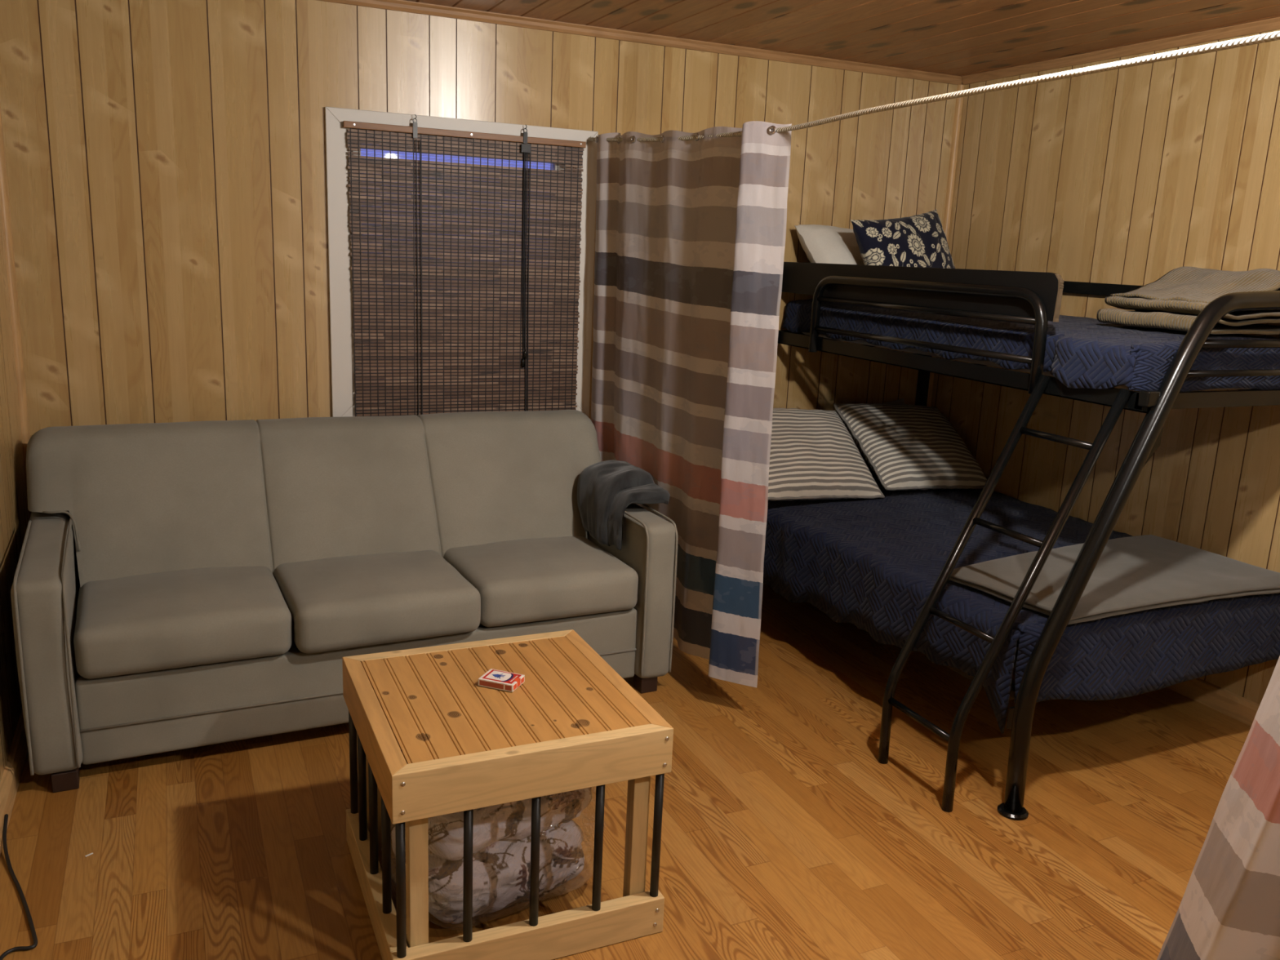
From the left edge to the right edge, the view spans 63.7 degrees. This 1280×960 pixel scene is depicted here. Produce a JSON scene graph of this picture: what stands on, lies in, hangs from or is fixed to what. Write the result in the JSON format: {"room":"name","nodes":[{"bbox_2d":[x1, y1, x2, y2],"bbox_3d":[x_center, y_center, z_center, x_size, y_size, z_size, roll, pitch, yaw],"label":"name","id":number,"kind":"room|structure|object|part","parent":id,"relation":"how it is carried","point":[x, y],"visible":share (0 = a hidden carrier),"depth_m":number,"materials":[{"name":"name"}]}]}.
{"room":"cabin living room","nodes":[
{"label":"cabin living room","id":0,"kind":"room"},
{"bbox_2d":[0,200,29,782],"bbox_3d":[-0.762,0.225,0.504,0.050,2.375,6.620,-3,14,-24],"label":"wall","id":1,"kind":"structure","parent":0,"point":[14,511],"depth_m":3.16,"materials":[{"name":"brown wood"}]},
{"bbox_2d":[0,708,27,856],"bbox_3d":[-0.773,1.343,0.762,0.022,0.082,6.598,-3,14,-24],"label":"baseboard","id":2,"kind":"structure","parent":1,"relation":"attached to","point":[11,778],"depth_m":2.85,"materials":[{"name":"brown wood"}]},
{"bbox_2d":[0,0,957,584],"bbox_3d":[-0.338,-0.607,4.261,3.880,2.375,0.050,-3,14,-24],"label":"wall","id":3,"kind":"structure","parent":0,"point":[166,159],"depth_m":3.67,"materials":[{"name":"brown wood"}]},
{"bbox_2d":[0,103,31,518],"bbox_3d":[-2.082,-0.481,3.445,0.022,2.341,0.022,-3,14,-24],"label":"trim","id":4,"kind":"structure","parent":3,"relation":"attached to","point":[4,196],"depth_m":3.41,"materials":[{"name":"brown wood"}]},
{"bbox_2d":[324,106,598,417],"bbox_3d":[-0.682,-0.804,4.043,1.048,1.151,0.069,-3,14,-24],"label":"window","id":5,"kind":"structure","parent":3,"relation":"in","point":[340,261],"depth_m":3.88,"materials":[{"name":"white wood"}]},
{"bbox_3d":[-0.689,-0.802,4.058,0.865,1.015,0.038,-3,14,-24],"label":"sash","id":6,"kind":"part","parent":5,"relation":"part of","materials":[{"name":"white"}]},
{"bbox_2d":[342,114,586,416],"bbox_3d":[-0.660,-0.769,3.999,0.929,1.196,0.028,-3,14,-24],"label":"bamboo blind","id":7,"kind":"object","parent":5,"relation":"attached to","point":[422,371],"visible":0.88,"depth_m":3.99,"materials":[{"name":"brown wood"}]},
{"bbox_3d":[-0.643,-0.731,4.012,0.456,1.100,0.009,-3,14,-24],"label":"lift cord","id":8,"kind":"part","parent":7,"relation":"part of","materials":[{"name":"black plastic"}]},
{"bbox_2d":[316,0,963,84],"bbox_3d":[-0.273,-1.740,3.970,3.880,0.034,0.024,-3,14,-24],"label":"trim","id":9,"kind":"structure","parent":3,"relation":"attached to","point":[403,6],"depth_m":4.08,"materials":[{"name":"brown wood"}]},
{"bbox_2d":[587,31,1279,142],"bbox_3d":[1.278,-0.641,1.237,0.144,0.103,6.620,-4,14,-25],"label":"rope","id":10,"kind":"object","parent":3,"relation":"attached to","point":[1273,36],"visible":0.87,"depth_m":2.20,"materials":[{"name":"beige fabric"}]},
{"bbox_2d":[591,120,791,687],"bbox_3d":[0.108,-0.327,3.750,0.108,1.856,1.184,-5,15,-29],"label":"striped curtain","id":11,"kind":"object","parent":10,"relation":"hanging from","point":[691,235],"visible":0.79,"depth_m":3.56,"materials":[{"name":"multicoloured fabric"}]},
{"bbox_2d":[1156,656,1279,959],"bbox_3d":[1.183,0.202,1.544,0.128,1.822,0.707,-5,15,-30],"label":"striped curtain","id":12,"kind":"object","parent":10,"relation":"hanging from","point":[1228,908],"visible":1,"depth_m":1.80,"materials":[{"name":"multicoloured fabric"}]},
{"bbox_2d":[926,84,964,406],"bbox_3d":[1.434,-0.685,5.021,0.022,2.341,0.022,-3,14,-24],"label":"trim","id":13,"kind":"structure","parent":3,"relation":"attached to","point":[958,106],"depth_m":4.85,"materials":[{"name":"brown wood"}]},
{"bbox_2d":[0,583,1251,959],"bbox_3d":[0.977,1.302,1.575,3.980,0.050,6.720,-3,14,-24],"label":"floor","id":14,"kind":"structure","parent":0,"point":[785,835],"depth_m":2.78,"materials":[{"name":"brown wood"}]},
{"bbox_2d":[0,813,37,959],"bbox_3d":[-1.415,0.977,2.319,0.119,0.054,0.842,-3,14,-24],"label":"power cord","id":15,"kind":"object","parent":14,"relation":"on","point":[5,953],"visible":1,"depth_m":2.40,"materials":[{"name":"black rubber"}]},
{"bbox_2d":[10,409,677,792],"bbox_3d":[-0.951,0.287,3.540,1.997,0.899,0.915,-4,14,-26],"label":"sofa","id":16,"kind":"object","parent":14,"relation":"on","point":[176,585],"visible":0.95,"depth_m":3.36,"materials":[{"name":"grey fabric"}]},
{"bbox_3d":[-1.790,0.443,3.154,0.136,0.584,0.876,-4,14,-26],"label":"armrest","id":17,"kind":"part","parent":16,"relation":"part of","materials":[{"name":"grey fabric"}]},
{"bbox_2d":[73,565,292,679],"bbox_3d":[-1.397,0.407,3.155,0.575,0.172,0.549,-4,13,-26],"label":"seat cushion","id":18,"kind":"object","parent":16,"relation":"on","point":[131,622],"depth_m":2.99,"materials":[{"name":"grey fabric"}]},
{"bbox_3d":[-1.045,0.042,3.698,1.985,0.499,0.449,-4,14,-26],"label":"backrest","id":19,"kind":"part","parent":16,"relation":"part of","materials":[{"name":"grey fabric"}]},
{"bbox_2d":[273,550,480,653],"bbox_3d":[-0.873,0.378,3.392,0.574,0.170,0.549,-4,13,-27],"label":"seat cushion","id":20,"kind":"object","parent":16,"relation":"on","point":[335,601],"depth_m":3.23,"materials":[{"name":"grey fabric"}]},
{"bbox_2d":[443,536,638,626],"bbox_3d":[-0.366,0.338,3.664,0.573,0.170,0.549,-4,13,-26],"label":"seat cushion","id":21,"kind":"object","parent":16,"relation":"on","point":[517,581],"depth_m":3.50,"materials":[{"name":"grey fabric"}]},
{"bbox_2d":[577,460,670,550],"bbox_3d":[-0.077,0.079,3.833,0.240,0.264,0.437,-3,14,-24],"label":"throw blanket","id":22,"kind":"object","parent":16,"relation":"on","point":[605,489],"visible":1,"depth_m":3.73,"materials":[{"name":"grey fabric"}]},
{"bbox_3d":[-0.120,0.331,3.969,0.136,0.584,0.874,-4,14,-26],"label":"armrest","id":23,"kind":"part","parent":16,"relation":"part of","materials":[{"name":"grey fabric"}]},
{"bbox_2d":[342,629,673,959],"bbox_3d":[-0.347,0.747,2.493,0.619,0.513,0.634,-3,14,-24],"label":"coffee table","id":24,"kind":"object","parent":14,"relation":"on","point":[433,741],"visible":0.96,"depth_m":2.28,"materials":[{"name":"brown wood"}]},
{"bbox_3d":[-0.734,0.706,2.639,0.020,0.316,0.020,-3,14,-24],"label":"rod","id":25,"kind":"part","parent":24,"relation":"part of","materials":[{"name":"black metal"}]},
{"bbox_3d":[-0.679,0.735,2.522,0.020,0.316,0.020,-3,14,-24],"label":"rod","id":26,"kind":"part","parent":24,"relation":"part of","materials":[{"name":"black metal"}]},
{"bbox_3d":[-0.618,0.768,2.389,0.020,0.316,0.020,-3,14,-24],"label":"rod","id":27,"kind":"part","parent":24,"relation":"part of","materials":[{"name":"black metal"}]},
{"bbox_3d":[-0.680,0.713,2.623,0.040,0.494,0.038,-3,14,-24],"label":"corner post","id":28,"kind":"part","parent":24,"relation":"part of","materials":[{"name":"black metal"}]},
{"bbox_3d":[-0.554,0.802,2.251,0.020,0.316,0.020,-3,14,-24],"label":"rod","id":29,"kind":"part","parent":24,"relation":"part of","materials":[{"name":"black metal"}]},
{"bbox_3d":[-0.490,0.836,2.113,0.020,0.316,0.020,-3,14,-24],"label":"rod","id":30,"kind":"part","parent":24,"relation":"part of","materials":[{"name":"black metal"}]},
{"bbox_3d":[-0.468,0.826,2.164,0.040,0.494,0.038,-3,14,-24],"label":"corner post","id":31,"kind":"part","parent":24,"relation":"part of","materials":[{"name":"beige wood"}]},
{"bbox_3d":[-0.362,0.828,2.171,0.020,0.316,0.020,-3,14,-24],"label":"rod","id":32,"kind":"part","parent":24,"relation":"part of","materials":[{"name":"black metal"}]},
{"bbox_2d":[381,786,605,930],"bbox_3d":[-0.359,0.803,2.492,0.501,0.395,0.403,-7,16,-35],"label":"plastic bag","id":33,"kind":"object","parent":24,"relation":"in","point":[588,807],"visible":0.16,"depth_m":2.39,"materials":[{"name":"clear plastic"}]},
{"bbox_2d":[391,786,591,924],"bbox_3d":[-0.362,0.817,2.494,0.436,0.360,0.342,-7,16,-35],"label":"bedding","id":34,"kind":"object","parent":33,"relation":"in","point":[495,828],"visible":0.33,"depth_m":2.35,"materials":[{"name":"fabric"}]},
{"bbox_2d":[478,668,524,692],"bbox_3d":[-0.332,0.480,2.472,0.091,0.019,0.066,7,13,18],"label":"box","id":35,"kind":"object","parent":24,"relation":"on","point":[492,678],"visible":1,"depth_m":2.45,"materials":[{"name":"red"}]},
{"bbox_3d":[-0.342,0.487,2.441,0.084,0.012,0.001,7,13,19],"label":"panel","id":36,"kind":"part","parent":35,"relation":"part of","materials":[{"name":"red cardboard"}]},
{"bbox_3d":[-0.331,0.471,2.471,0.078,0.001,0.056,7,13,18],"label":"red frame","id":37,"kind":"part","parent":35,"relation":"part of","materials":[{"name":"red cardboard"}]},
{"bbox_3d":[-0.289,0.484,2.458,0.001,0.016,0.058,7,13,18],"label":"panel","id":38,"kind":"part","parent":35,"relation":"part of","materials":[{"name":"red cardboard"}]},
{"bbox_3d":[-0.338,0.507,2.438,0.545,0.018,0.557,-3,14,-24],"label":"panel","id":39,"kind":"part","parent":24,"relation":"part of","materials":[{"name":"brown wood"}]},
{"bbox_3d":[-0.227,0.821,2.231,0.020,0.316,0.020,-3,14,-24],"label":"rod","id":40,"kind":"part","parent":24,"relation":"part of","materials":[{"name":"black metal"}]},
{"bbox_3d":[-0.092,0.813,2.292,0.020,0.316,0.020,-3,14,-24],"label":"rod","id":41,"kind":"part","parent":24,"relation":"part of","materials":[{"name":"black metal"}]},
{"bbox_3d":[-0.007,0.799,2.371,0.040,0.494,0.038,-3,14,-24],"label":"corner post","id":42,"kind":"part","parent":24,"relation":"part of","materials":[{"name":"beige wood"}]},
{"bbox_3d":[0.039,0.805,2.350,0.020,0.316,0.020,-3,14,-24],"label":"rod","id":43,"kind":"part","parent":24,"relation":"part of","materials":[{"name":"black metal"}]},
{"bbox_2d":[777,275,1279,820],"bbox_3d":[1.180,-0.015,3.909,1.430,1.504,2.070,-3,14,-24],"label":"bunk bed","id":44,"kind":"object","parent":14,"relation":"on","point":[1157,405],"visible":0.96,"depth_m":2.97,"materials":[{"name":"black paint"}]},
{"bbox_3d":[1.001,-0.675,4.817,0.908,0.045,0.017,-3,14,-24],"label":"rail","id":45,"kind":"part","parent":44,"relation":"part of","materials":[{"name":"black metal"}]},
{"bbox_2d":[782,262,1064,321],"bbox_3d":[0.948,-0.734,3.865,0.016,0.147,1.633,-3,14,-24],"label":"board","id":46,"kind":"object","parent":44,"relation":"attached to","point":[798,277],"visible":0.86,"depth_m":3.65,"materials":[{"name":"black wood"}]},
{"bbox_3d":[1.378,-0.272,5.092,0.050,1.499,0.025,-3,14,-24],"label":"head post","id":47,"kind":"part","parent":44,"relation":"part of","materials":[{"name":"black metal"}]},
{"bbox_3d":[0.984,-0.560,3.730,0.037,0.326,1.275,-3,14,-24],"label":"guard rail","id":48,"kind":"part","parent":44,"relation":"part of","materials":[{"name":"black metal"}]},
{"bbox_3d":[1.014,-0.432,3.757,0.040,0.054,2.012,-3,14,-24],"label":"rail","id":49,"kind":"part","parent":44,"relation":"part of","materials":[{"name":"black metal"}]},
{"bbox_3d":[1.005,0.282,3.210,0.508,1.218,0.031,-3,14,-24],"label":"ladder rail","id":50,"kind":"part","parent":44,"relation":"part of","materials":[{"name":"black metal"}]},
{"bbox_3d":[0.722,0.431,3.856,0.030,0.040,1.830,-3,14,-24],"label":"rail","id":51,"kind":"part","parent":44,"relation":"part of","materials":[{"name":"black metal"}]},
{"bbox_3d":[1.615,0.591,3.255,1.140,0.040,0.025,-3,14,-24],"label":"rail","id":52,"kind":"part","parent":44,"relation":"part of","materials":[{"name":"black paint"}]},
{"bbox_2d":[763,466,1279,733],"bbox_3d":[1.228,0.330,4.042,1.245,0.348,1.963,-3,14,-24],"label":"quilt","id":53,"kind":"object","parent":44,"relation":"on","point":[872,565],"visible":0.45,"depth_m":3.38,"materials":[{"name":"blue fabric"}]},
{"bbox_2d":[768,408,884,501],"bbox_3d":[0.668,-0.115,4.340,0.635,0.342,0.423,-3,14,-24],"label":"striped pillow","id":54,"kind":"object","parent":53,"relation":"on","point":[814,455],"visible":0.73,"depth_m":4.25,"materials":[{"name":"white fabric"}]},
{"bbox_2d":[838,397,904,466],"bbox_3d":[1.099,-0.212,4.889,0.511,0.331,0.129,-5,15,-29],"label":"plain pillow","id":55,"kind":"object","parent":53,"relation":"on","point":[900,402],"visible":0.05,"depth_m":4.93,"materials":[{"name":"fabric"}]},
{"bbox_2d":[833,403,986,490],"bbox_3d":[1.221,-0.152,4.613,0.641,0.347,0.422,-4,14,-28],"label":"striped pillow","id":56,"kind":"object","parent":53,"relation":"on","point":[906,446],"visible":0.98,"depth_m":4.51,"materials":[{"name":"white fabric"}]},
{"bbox_2d":[948,534,1279,624],"bbox_3d":[1.540,0.305,3.380,1.104,0.055,0.576,-3,14,-24],"label":"blanket","id":57,"kind":"object","parent":53,"relation":"on","point":[1138,573],"visible":0.84,"depth_m":3.27,"materials":[{"name":"grey fabric"}]},
{"bbox_2d":[802,332,1253,390],"bbox_3d":[1.430,-0.517,3.921,0.780,0.100,1.840,-3,14,-24],"label":"mattress","id":58,"kind":"object","parent":44,"relation":"on","point":[820,335],"visible":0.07,"depth_m":3.67,"materials":[{"name":"blue fabric"}]},
{"bbox_2d":[782,298,1279,391],"bbox_3d":[1.401,-0.545,3.906,0.931,0.174,1.963,-3,14,-24],"label":"quilt","id":59,"kind":"object","parent":58,"relation":"on","point":[1081,352],"visible":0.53,"depth_m":3.17,"materials":[{"name":"blue fabric"}]},
{"bbox_2d":[794,224,864,265],"bbox_3d":[0.947,-0.961,4.531,0.539,0.297,0.296,-5,15,-31],"label":"pillow","id":60,"kind":"object","parent":59,"relation":"on","point":[824,244],"visible":0.35,"depth_m":4.41,"materials":[{"name":"white fabric"}]},
{"bbox_2d":[849,208,955,268],"bbox_3d":[1.134,-0.942,4.355,0.606,0.420,0.221,-6,16,-35],"label":"floral cushion","id":61,"kind":"object","parent":59,"relation":"on","point":[920,240],"visible":0.62,"depth_m":4.25,"materials":[{"name":"fabric"}]},
{"bbox_2d":[1096,266,1279,334],"bbox_3d":[1.830,-0.581,3.291,0.604,0.198,0.477,-3,14,-24],"label":"blanket","id":62,"kind":"object","parent":59,"relation":"on","point":[1173,301],"visible":0.73,"depth_m":3.20,"materials":[{"name":"fabric"}]},
{"bbox_3d":[1.128,0.347,2.944,0.508,1.218,0.031,-3,14,-24],"label":"ladder rail","id":63,"kind":"part","parent":44,"relation":"part of","materials":[{"name":"black metal"}]},
{"bbox_3d":[1.851,-0.745,4.043,0.012,0.046,1.970,-3,14,-24],"label":"wall rail","id":64,"kind":"part","parent":44,"relation":"part of","materials":[{"name":"black metal"}]},
{"bbox_3d":[1.658,0.192,3.061,1.275,1.494,0.053,-3,14,-24],"label":"foot post","id":65,"kind":"part","parent":44,"relation":"part of","materials":[{"name":"black metal"}]},
{"bbox_3d":[1.810,-0.244,3.069,0.908,0.045,0.024,-3,14,-24],"label":"rail","id":66,"kind":"part","parent":44,"relation":"part of","materials":[{"name":"black metal"}]},
{"bbox_2d":[404,0,1279,76],"bbox_3d":[1.080,-1.061,1.040,3.980,0.050,6.720,-3,14,-24],"label":"ceiling","id":67,"kind":"structure","parent":0,"point":[957,37],"depth_m":3.73,"materials":[{"name":"brown wood"}]},
{"bbox_2d":[930,29,1279,704],"bbox_3d":[2.819,0.017,2.110,0.050,2.375,6.620,-3,14,-24],"label":"wall","id":68,"kind":"structure","parent":0,"point":[1137,175],"depth_m":3.96,"materials":[{"name":"brown clear-finished natural pine boards"}]},
{"bbox_2d":[961,17,1279,84],"bbox_3d":[2.840,-1.119,1.826,0.024,0.034,6.596,-3,14,-24],"label":"trim","id":69,"kind":"structure","parent":68,"relation":"attached to","point":[1273,24],"depth_m":3.91,"materials":[{"name":"brown wood"}]},
{"bbox_2d":[1167,677,1259,726],"bbox_3d":[2.740,1.136,2.349,0.018,0.082,6.620,-3,14,-24],"label":"baseboard","id":70,"kind":"structure","parent":68,"relation":"attached to","point":[1242,709],"depth_m":3.73,"materials":[{"name":"brown wood"}]}
]}

